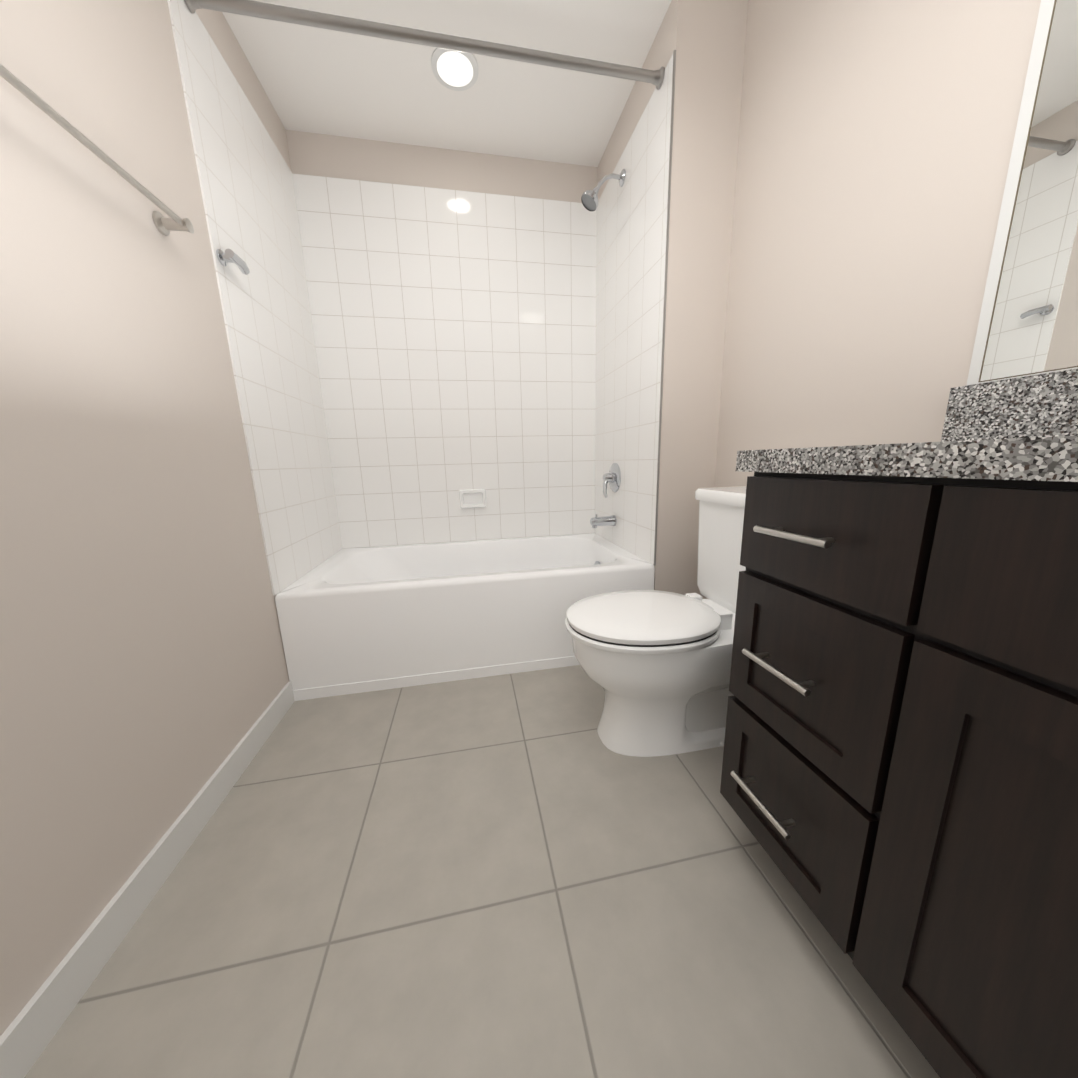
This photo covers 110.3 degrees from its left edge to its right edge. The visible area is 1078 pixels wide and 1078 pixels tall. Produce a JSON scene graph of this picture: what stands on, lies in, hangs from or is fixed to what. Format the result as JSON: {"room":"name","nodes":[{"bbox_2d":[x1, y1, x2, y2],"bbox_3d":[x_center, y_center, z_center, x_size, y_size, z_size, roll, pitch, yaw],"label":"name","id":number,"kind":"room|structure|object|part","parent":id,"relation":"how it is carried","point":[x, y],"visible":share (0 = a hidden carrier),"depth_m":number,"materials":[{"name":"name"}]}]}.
{"room":"bathroom","nodes":[
{"label":"bathroom","id":0,"kind":"room"},
{"bbox_2d":[0,0,290,1035],"bbox_3d":[-0.866,-0.364,0.272,0.100,2.440,3.769,-4,12,-10],"label":"wall","id":1,"kind":"structure","parent":0,"point":[144,678],"depth_m":0.78,"materials":[{"name":"beige paint"}]},
{"bbox_2d":[0,64,193,235],"bbox_3d":[-0.873,-0.747,0.666,0.072,0.048,0.668,-4,12,-10],"label":"towel rail","id":2,"kind":"object","parent":1,"relation":"attached to","point":[166,226],"visible":1,"depth_m":0.76,"materials":[{"name":"silver metal"}]},
{"bbox_2d":[0,681,294,1077],"bbox_3d":[0.019,0.657,1.043,1.786,0.085,1.210,-4,12,-10],"label":"baseboard","id":3,"kind":"structure","parent":1,"relation":"attached to","point":[30,1031],"depth_m":0.73,"materials":[{"name":"white wood"}]},
{"bbox_2d":[167,0,342,595],"bbox_3d":[-1.076,-0.763,1.584,0.006,1.828,0.796,-4,12,-10],"label":"wall tile","id":4,"kind":"structure","parent":1,"relation":"attached to","point":[245,175],"depth_m":1.43,"materials":[{"name":"white tile"}]},
{"bbox_2d":[216,249,249,274],"bbox_3d":[-0.987,-0.898,1.215,0.053,0.044,0.099,-4,12,-10],"label":"grab rail","id":5,"kind":"object","parent":4,"relation":"attached to","point":[229,256],"visible":1,"depth_m":1.19,"materials":[{"name":"silver metal"}]},
{"bbox_2d":[286,130,596,202],"bbox_3d":[-0.412,-0.771,2.183,1.524,2.440,0.100,-4,12,-10],"label":"wall","id":6,"kind":"structure","parent":0,"point":[325,155],"depth_m":1.89,"materials":[{"name":"beige paint"}]},
{"bbox_2d":[292,173,596,547],"bbox_3d":[-0.406,-0.888,2.106,1.524,1.828,0.006,-4,12,-10],"label":"wall tile","id":7,"kind":"structure","parent":6,"relation":"attached to","point":[455,336],"depth_m":2.07,"materials":[{"name":"white tile"}]},
{"bbox_2d":[459,489,486,508],"bbox_3d":[-0.391,-0.238,2.222,0.156,0.110,0.030,-4,12,-10],"label":"soap dish","id":8,"kind":"object","parent":7,"relation":"attached to","point":[472,498],"visible":1,"depth_m":2.22,"materials":[{"name":"white ceramic"}]},
{"bbox_2d":[222,0,671,166],"bbox_3d":[0.030,-1.655,0.185,2.387,0.080,4.169,-4,12,-10],"label":"ceiling","id":9,"kind":"structure","parent":0,"point":[325,81],"depth_m":1.53,"materials":[{"name":"white paint"}]},
{"bbox_2d":[431,48,477,90],"bbox_3d":[-0.334,-1.871,1.494,0.184,0.010,0.184,-4,12,-10],"label":"recessed light","id":10,"kind":"object","parent":9,"relation":"in","point":[458,70],"visible":0.92,"depth_m":1.49,"materials":[{"name":"white"}]},
{"bbox_2d":[24,665,939,1077],"bbox_3d":[0.092,0.811,0.696,2.387,0.080,4.169,-4,12,-10],"label":"floor","id":11,"kind":"structure","parent":0,"point":[524,875],"depth_m":0.74,"materials":[{"name":"tile"}]},
{"bbox_2d":[275,533,654,700],"bbox_3d":[-0.302,0.298,1.950,1.520,0.435,0.803,-4,12,-10],"label":"bathtub","id":12,"kind":"object","parent":11,"relation":"on","point":[361,619],"visible":0.83,"depth_m":1.56,"materials":[{"name":"white ceramic"}]},
{"bbox_2d":[565,486,746,756],"bbox_3d":[0.466,0.254,1.207,0.774,0.785,0.496,-4,12,-10],"label":"toilet","id":13,"kind":"object","parent":11,"relation":"on","point":[655,665],"visible":0.69,"depth_m":1.15,"materials":[{"name":"white ceramic"}]},
{"bbox_3d":[0.448,0.451,1.244,0.696,0.386,0.366,-4,12,-10],"label":"bowl","id":14,"kind":"part","parent":13,"relation":"part of","materials":[{"name":"white ceramic"}]},
{"bbox_2d":[720,368,1077,1077],"bbox_3d":[0.806,0.351,0.060,0.552,1.044,1.676,-4,12,-10],"label":"bathroom vanity","id":15,"kind":"object","parent":11,"relation":"on","point":[898,788],"visible":1,"depth_m":0.48,"materials":[{"name":"brown wood"}]},
{"bbox_2d":[597,0,747,598],"bbox_3d":[0.589,-0.752,1.966,0.363,2.440,0.902,-4,12,-10],"label":"wall","id":16,"kind":"structure","parent":0,"point":[705,39],"depth_m":1.45,"materials":[{"name":"beige paint"}]},
{"bbox_2d":[595,50,675,564],"bbox_3d":[0.414,-0.857,1.855,0.008,1.828,0.797,-4,12,-10],"label":"wall tile","id":17,"kind":"structure","parent":16,"relation":"attached to","point":[632,228],"depth_m":1.71,"materials":[{"name":"white tile"}]},
{"bbox_2d":[184,0,664,89],"bbox_3d":[-0.295,-1.639,1.240,1.511,0.054,0.054,-4,12,-10],"label":"rail","id":18,"kind":"object","parent":17,"relation":"attached to","point":[268,11],"visible":1,"depth_m":1.22,"materials":[{"name":"silver metal"}]},
{"bbox_2d":[581,169,625,210],"bbox_3d":[0.290,-1.599,1.717,0.197,0.165,0.086,-4,12,-10],"label":"shower head","id":19,"kind":"object","parent":17,"relation":"attached to","point":[589,200],"visible":1,"depth_m":1.71},
{"bbox_2d":[590,514,616,527],"bbox_3d":[0.351,-0.101,2.069,0.136,0.074,0.062,-4,12,-10],"label":"tub spout","id":20,"kind":"object","parent":17,"relation":"attached to","point":[596,521],"visible":1,"depth_m":2.05,"materials":[{"name":"silver metal"}]},
{"bbox_2d":[603,463,620,497],"bbox_3d":[0.374,-0.317,2.030,0.080,0.182,0.156,-4,12,-10],"label":"tub valve","id":21,"kind":"object","parent":17,"relation":"attached to","point":[612,477],"visible":1,"depth_m":2.00,"materials":[{"name":"silver metal"}]},
{"bbox_2d":[707,0,1040,598],"bbox_3d":[1.072,-0.393,0.175,0.100,2.440,2.867,-4,12,-10],"label":"wall","id":22,"kind":"structure","parent":0,"point":[875,142],"depth_m":0.98,"materials":[{"name":"beige paint"}]},
{"bbox_2d":[967,0,1077,384],"bbox_3d":[1.051,-0.622,-0.098,0.008,0.936,1.658,-4,12,-10],"label":"mirror","id":23,"kind":"object","parent":22,"relation":"attached to","point":[1028,323],"visible":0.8,"depth_m":0.68,"materials":[{"name":"clear glass"}]}
]}

